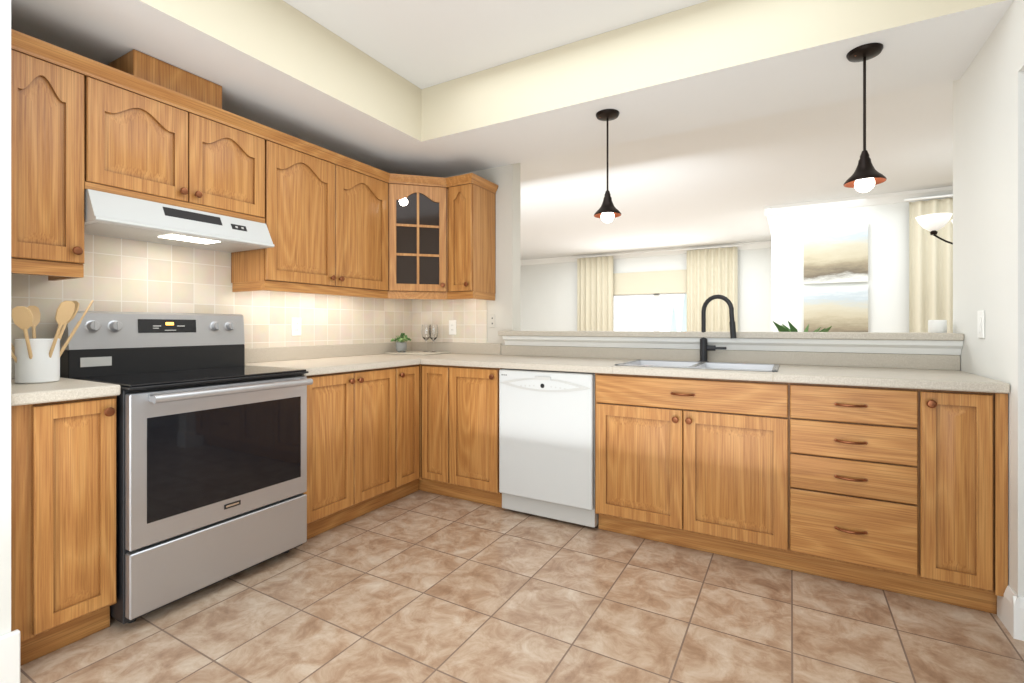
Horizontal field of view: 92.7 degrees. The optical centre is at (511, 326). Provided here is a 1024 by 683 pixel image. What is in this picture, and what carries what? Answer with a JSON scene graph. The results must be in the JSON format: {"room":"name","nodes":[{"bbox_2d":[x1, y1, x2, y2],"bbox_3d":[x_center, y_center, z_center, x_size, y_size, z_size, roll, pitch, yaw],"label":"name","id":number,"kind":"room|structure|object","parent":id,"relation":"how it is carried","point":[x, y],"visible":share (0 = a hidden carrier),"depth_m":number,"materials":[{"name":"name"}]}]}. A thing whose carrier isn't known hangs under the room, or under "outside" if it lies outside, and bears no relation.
{"room":"kitchen","nodes":[
{"label":"kitchen","id":0,"kind":"room"},
{"bbox_2d":[0,0,1023,635],"bbox_3d":[0.709,-0.207,3.392,8.840,2.670,11.540,0,0,30],"label":"wall","id":1,"kind":"structure","parent":0,"point":[723,184],"depth_m":3.75,"materials":[{"name":"white paint"}]},
{"bbox_2d":[11,29,90,272],"bbox_3d":[-1.910,-0.654,1.893,0.322,0.813,0.295,0,0,30],"label":"upper cabinet","id":2,"kind":"object","parent":1,"relation":"attached to","point":[51,84],"depth_m":1.85,"materials":[{"name":"brown wood"}]},
{"bbox_2d":[91,59,266,224],"bbox_3d":[-1.645,-0.805,2.357,0.322,0.511,0.767,0,0,30],"label":"upper cabinet","id":3,"kind":"object","parent":1,"relation":"attached to","point":[133,123],"depth_m":2.22,"materials":[{"name":"brown wood"}]},
{"bbox_2d":[84,189,273,252],"bbox_3d":[-1.611,-0.480,2.337,0.400,0.134,0.760,0,0,30],"label":"range hood","id":4,"kind":"object","parent":3,"relation":"attached to","point":[115,216],"visible":0.96,"depth_m":2.21,"materials":[{"name":"white metal"}]},
{"bbox_2d":[11,234,486,357],"bbox_3d":[-1.160,-0.222,2.789,0.750,0.700,2.600,0,0,30],"label":"tile backsplash","id":5,"kind":"structure","parent":1,"relation":"attached to","point":[124,275],"depth_m":2.71,"materials":[{"name":"beige tile"}]},
{"bbox_2d":[291,318,300,335],"bbox_3d":[-1.383,0.002,3.136,0.008,0.116,0.072,0,0,30],"label":"outlet","id":6,"kind":"object","parent":5,"relation":"attached to","point":[295,326],"visible":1,"depth_m":3.13,"materials":[{"name":"white plastic"}]},
{"bbox_2d":[449,320,455,334],"bbox_3d":[-0.473,0.008,3.883,0.072,0.116,0.008,0,0,30],"label":"outlet","id":7,"kind":"object","parent":5,"relation":"attached to","point":[452,327],"visible":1,"depth_m":3.88,"materials":[{"name":"white plastic"}]},
{"bbox_2d":[231,127,497,296],"bbox_3d":[-0.859,-0.654,3.230,0.822,0.813,1.524,0,0,30],"label":"upper cabinet","id":8,"kind":"object","parent":1,"relation":"attached to","point":[337,223],"depth_m":3.23,"materials":[{"name":"brown wood"}]},
{"bbox_2d":[490,314,494,326],"bbox_3d":[-0.149,-0.042,3.704,0.044,0.100,0.007,0,0,30],"label":"power outlet","id":9,"kind":"object","parent":1,"relation":"attached to","point":[492,320],"visible":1,"depth_m":3.70,"materials":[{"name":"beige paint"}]},
{"bbox_2d":[0,585,1023,682],"bbox_3d":[-0.093,1.038,1.785,3.600,0.180,2.186,0,0,30],"label":"baseboard","id":10,"kind":"structure","parent":1,"relation":"attached to","point":[1010,609],"depth_m":1.75,"materials":[{"name":"white"}]},
{"bbox_2d":[11,0,1013,177],"bbox_3d":[-0.130,-1.422,0.531,5.020,0.440,5.740,0,0,30],"label":"ceiling tray","id":11,"kind":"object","parent":1,"relation":"attached to","point":[439,88],"visible":0.83,"depth_m":2.46,"materials":[{"name":"white paint"}]},
{"bbox_2d":[594,109,620,222],"bbox_3d":[0.540,-0.894,2.763,0.154,0.616,0.154,0,0,30],"label":"pendant light","id":12,"kind":"object","parent":11,"relation":"hanging from","point":[607,212],"visible":1,"depth_m":2.74,"materials":[{"name":"brown metal"}]},
{"bbox_2d":[843,43,886,192],"bbox_3d":[1.540,-0.894,2.134,0.154,0.616,0.154,0,0,30],"label":"pendant light","id":13,"kind":"object","parent":11,"relation":"hanging from","point":[866,176],"visible":1,"depth_m":2.12,"materials":[{"name":"brown metal"}]},
{"bbox_2d":[521,241,770,264],"bbox_3d":[2.005,-1.322,9.118,5.170,0.100,0.070,0,0,30],"label":"crown molding","id":14,"kind":"structure","parent":1,"relation":"attached to","point":[766,244],"depth_m":8.89,"materials":[{"name":"white wood"}]},
{"bbox_2d":[613,293,686,330],"bbox_3d":[2.612,-0.347,8.840,1.820,1.170,0.090,0,0,30],"label":"window frame","id":15,"kind":"structure","parent":1,"relation":"in","point":[657,312],"depth_m":8.84,"materials":[{"name":"white"}]},
{"bbox_2d":[572,244,743,331],"bbox_3d":[2.500,-0.118,8.745,3.000,2.432,0.177,0,0,30],"label":"curtains","id":16,"kind":"object","parent":1,"relation":"in","point":[703,276],"depth_m":8.59,"materials":[{"name":"beige fabric"}]},
{"bbox_2d":[498,331,963,354],"bbox_3d":[1.094,0.086,3.088,2.589,0.105,0.305,0,0,30],"label":"trim","id":17,"kind":"structure","parent":1,"relation":"on","point":[905,343],"depth_m":2.76,"materials":[{"name":"white"}]},
{"bbox_2d":[928,320,946,332],"bbox_3d":[2.188,-0.001,2.513,0.074,0.065,0.074,0,0,30],"label":"bar","id":18,"kind":"object","parent":17,"relation":"on","point":[937,326],"visible":1,"depth_m":2.48,"materials":[{"name":"white"}]},
{"bbox_2d":[767,217,770,244],"bbox_3d":[3.579,-1.322,6.733,0.070,0.100,2.490,0,0,30],"label":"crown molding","id":19,"kind":"structure","parent":1,"relation":"attached to","point":[768,218],"depth_m":6.28,"materials":[{"name":"white wood"}]},
{"bbox_2d":[804,223,867,283],"bbox_3d":[3.502,-0.779,5.297,0.580,0.615,0.038,0,0,30],"label":"canvas","id":20,"kind":"object","parent":1,"relation":"attached to","point":[836,254],"visible":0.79,"depth_m":5.27},
{"bbox_2d":[804,286,867,331],"bbox_3d":[3.502,-0.124,5.297,0.580,0.605,0.038,0,0,30],"label":"picture","id":21,"kind":"object","parent":1,"relation":"attached to","point":[841,309],"visible":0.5,"depth_m":5.27},
{"bbox_2d":[764,186,952,216],"bbox_3d":[4.424,-1.322,4.754,3.500,0.100,0.070,0,0,30],"label":"crown molding","id":22,"kind":"structure","parent":1,"relation":"attached to","point":[853,202],"depth_m":5.19,"materials":[{"name":"white wood"}]},
{"bbox_2d":[904,194,952,332],"bbox_3d":[4.360,-0.088,4.693,0.950,2.372,0.126,0,0,30],"label":"curtains","id":23,"kind":"object","parent":1,"relation":"hanging from","point":[930,277],"visible":0.33,"depth_m":4.85,"materials":[{"name":"beige fabric"}]},
{"bbox_2d":[915,213,952,244],"bbox_3d":[3.609,-1.000,3.715,0.834,0.742,0.824,0,0,30],"label":"chandelier","id":24,"kind":"object","parent":1,"relation":"hanging from","point":[933,223],"visible":0.29,"depth_m":3.85,"materials":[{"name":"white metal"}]},
{"bbox_2d":[977,310,984,337],"bbox_3d":[2.017,-0.009,2.103,0.009,0.120,0.072,0,0,30],"label":"light switch","id":25,"kind":"object","parent":1,"relation":"attached to","point":[980,323],"visible":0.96,"depth_m":2.09,"materials":[{"name":"white plastic"}]},
{"bbox_2d":[20,490,1023,682],"bbox_3d":[1.007,1.158,3.913,9.200,0.060,13.100,0,0,30],"label":"floor","id":26,"kind":"structure","parent":0,"point":[419,586],"depth_m":1.87,"materials":[{"name":"tile"}]},
{"bbox_2d":[11,395,116,665],"bbox_3d":[-1.787,0.691,1.823,0.616,0.872,0.295,0,0,30],"label":"base cabinet","id":27,"kind":"object","parent":26,"relation":"on","point":[64,453],"depth_m":1.67,"materials":[{"name":"brown wood"}]},
{"bbox_2d":[11,358,120,405],"bbox_3d":[-1.777,0.190,1.816,0.636,0.123,0.294,0,0,30],"label":"countertop","id":28,"kind":"structure","parent":27,"relation":"on","point":[65,389],"depth_m":1.70,"materials":[{"name":"beige stone"}]},
{"bbox_2d":[11,300,93,383],"bbox_3d":[-1.807,0.053,1.855,0.286,0.318,0.322,0,0,30],"label":"utensil crock","id":29,"kind":"object","parent":28,"relation":"on","point":[36,360],"visible":0.98,"depth_m":1.83,"materials":[{"name":"white ceramic"}]},
{"bbox_2d":[60,311,312,623],"bbox_3d":[-1.464,0.530,2.254,0.724,1.194,0.764,0,0,30],"label":"range","id":30,"kind":"object","parent":26,"relation":"on","point":[211,457],"visible":0.9,"depth_m":2.08,"materials":[{"name":"silver metal"}]},
{"bbox_2d":[303,367,398,538],"bbox_3d":[-1.161,0.691,2.918,0.616,0.872,0.680,0,0,30],"label":"base cabinet","id":31,"kind":"object","parent":26,"relation":"on","point":[362,442],"depth_m":2.75,"materials":[{"name":"brown wood"}]},
{"bbox_2d":[245,342,422,375],"bbox_3d":[-1.091,0.190,2.994,0.660,0.123,0.880,0,0,30],"label":"countertop","id":32,"kind":"structure","parent":31,"relation":"on","point":[320,359],"depth_m":3.06,"materials":[{"name":"beige stone"}]},
{"bbox_2d":[399,365,418,498],"bbox_3d":[-0.931,0.691,3.320,0.616,0.872,0.246,0,0,30],"label":"base cabinet","id":33,"kind":"object","parent":26,"relation":"on","point":[408,375],"depth_m":3.17,"materials":[{"name":"brown wood"}]},
{"bbox_2d":[418,364,421,490],"bbox_3d":[-0.722,0.691,3.677,0.625,0.872,0.617,0,0,30],"label":"base cabinet","id":34,"kind":"object","parent":26,"relation":"on","point":[420,365],"depth_m":3.26,"materials":[{"name":"brown wood"}]},
{"bbox_2d":[422,364,449,496],"bbox_3d":[-0.366,0.691,3.474,0.251,0.872,0.617,0,0,30],"label":"base cabinet","id":35,"kind":"object","parent":26,"relation":"on","point":[435,378],"depth_m":3.20,"materials":[{"name":"brown wood"}]},
{"bbox_2d":[450,366,505,508],"bbox_3d":[-0.093,0.691,3.319,0.376,0.872,0.616,0,0,30],"label":"base cabinet","id":36,"kind":"object","parent":26,"relation":"on","point":[474,391],"depth_m":3.05,"materials":[{"name":"brown wood"}]},
{"bbox_2d":[499,369,598,527],"bbox_3d":[0.326,0.688,3.061,0.596,0.856,0.614,0,0,30],"label":"dishwasher","id":37,"kind":"object","parent":26,"relation":"on","point":[547,444],"visible":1,"depth_m":2.79,"materials":[{"name":"white"}]},
{"bbox_2d":[595,373,793,570],"bbox_3d":[0.999,0.691,2.696,0.923,0.872,0.616,0,0,30],"label":"base cabinet","id":38,"kind":"object","parent":26,"relation":"on","point":[702,464],"depth_m":2.40,"materials":[{"name":"brown wood"}]},
{"bbox_2d":[423,342,1009,392],"bbox_3d":[0.509,0.190,2.959,3.474,0.123,0.646,0,0,30],"label":"countertop","id":39,"kind":"structure","parent":38,"relation":"on","point":[926,371],"depth_m":2.60,"materials":[{"name":"beige stone"}]},
{"bbox_2d":[384,351,449,354],"bbox_3d":[-0.739,0.207,3.816,0.395,0.010,0.320,0,0,30],"label":"tray","id":40,"kind":"object","parent":39,"relation":"on","point":[416,353],"visible":0.96,"depth_m":3.77,"materials":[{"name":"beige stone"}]},
{"bbox_2d":[391,332,410,351],"bbox_3d":[-0.859,0.123,3.798,0.153,0.155,0.145,0,0,30],"label":"potted plant","id":41,"kind":"object","parent":40,"relation":"on","point":[401,344],"visible":1,"depth_m":3.78,"materials":[{"name":"grey ceramic"}]},
{"bbox_2d":[422,325,429,351],"bbox_3d":[-0.683,0.093,3.887,0.072,0.215,0.072,0,0,30],"label":"wine glass","id":42,"kind":"object","parent":40,"relation":"on","point":[425,332],"visible":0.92,"depth_m":3.86,"materials":[{"name":"clear glass"}]},
{"bbox_2d":[429,325,437,351],"bbox_3d":[-0.615,0.093,3.825,0.072,0.215,0.072,0,0,30],"label":"wine glass","id":43,"kind":"object","parent":40,"relation":"on","point":[433,332],"visible":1,"depth_m":3.80,"materials":[{"name":"clear glass"}]},
{"bbox_2d":[615,359,779,371],"bbox_3d":[1.012,0.228,2.672,0.784,0.042,0.460,0,0,30],"label":"sink","id":44,"kind":"object","parent":39,"relation":"in","point":[715,365],"visible":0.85,"depth_m":2.77,"materials":[{"name":"silver metal"}]},
{"bbox_2d":[699,295,735,361],"bbox_3d":[1.198,0.013,2.847,0.072,0.397,0.227,0,0,-44],"label":"faucet","id":45,"kind":"object","parent":39,"relation":"on","point":[704,347],"visible":0.96,"depth_m":2.87,"materials":[{"name":"black metal"}]},
{"bbox_2d":[794,383,925,598],"bbox_3d":[1.598,0.691,2.353,0.458,0.872,0.616,0,0,30],"label":"base cabinet","id":46,"kind":"object","parent":26,"relation":"on","point":[901,490],"depth_m":2.07,"materials":[{"name":"brown wood"}]},
{"bbox_2d":[926,389,1007,613],"bbox_3d":[1.910,0.691,2.175,0.261,0.872,0.616,0,0,30],"label":"base cabinet","id":47,"kind":"object","parent":26,"relation":"on","point":[967,431],"depth_m":1.91,"materials":[{"name":"brown wood"}]},
{"bbox_3d":[1.924,0.762,3.239,0.500,0.729,0.500,0,0,30],"label":"side table","id":48,"kind":"object","parent":26,"relation":"on","visible":0},
{"bbox_2d":[772,321,831,331],"bbox_3d":[1.934,0.178,3.251,0.385,0.437,0.453,0,0,30],"label":"fern plant","id":49,"kind":"object","parent":48,"relation":"on","point":[783,328],"visible":0.08,"depth_m":3.26,"materials":[{"name":"green plant"}]},
{"bbox_2d":[670,294,686,330],"bbox_3d":[3.280,0.077,9.466,0.520,2.099,0.320,0,0,30],"label":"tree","id":50,"kind":"object","parent":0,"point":[683,322],"visible":0.33,"depth_m":9.40,"materials":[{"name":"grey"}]},
{"label":"outside","id":51,"kind":"structure","parent":0,"visible":0},
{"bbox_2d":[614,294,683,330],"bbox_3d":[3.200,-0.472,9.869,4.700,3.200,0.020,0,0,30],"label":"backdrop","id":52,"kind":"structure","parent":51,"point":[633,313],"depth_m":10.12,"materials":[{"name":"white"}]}
]}

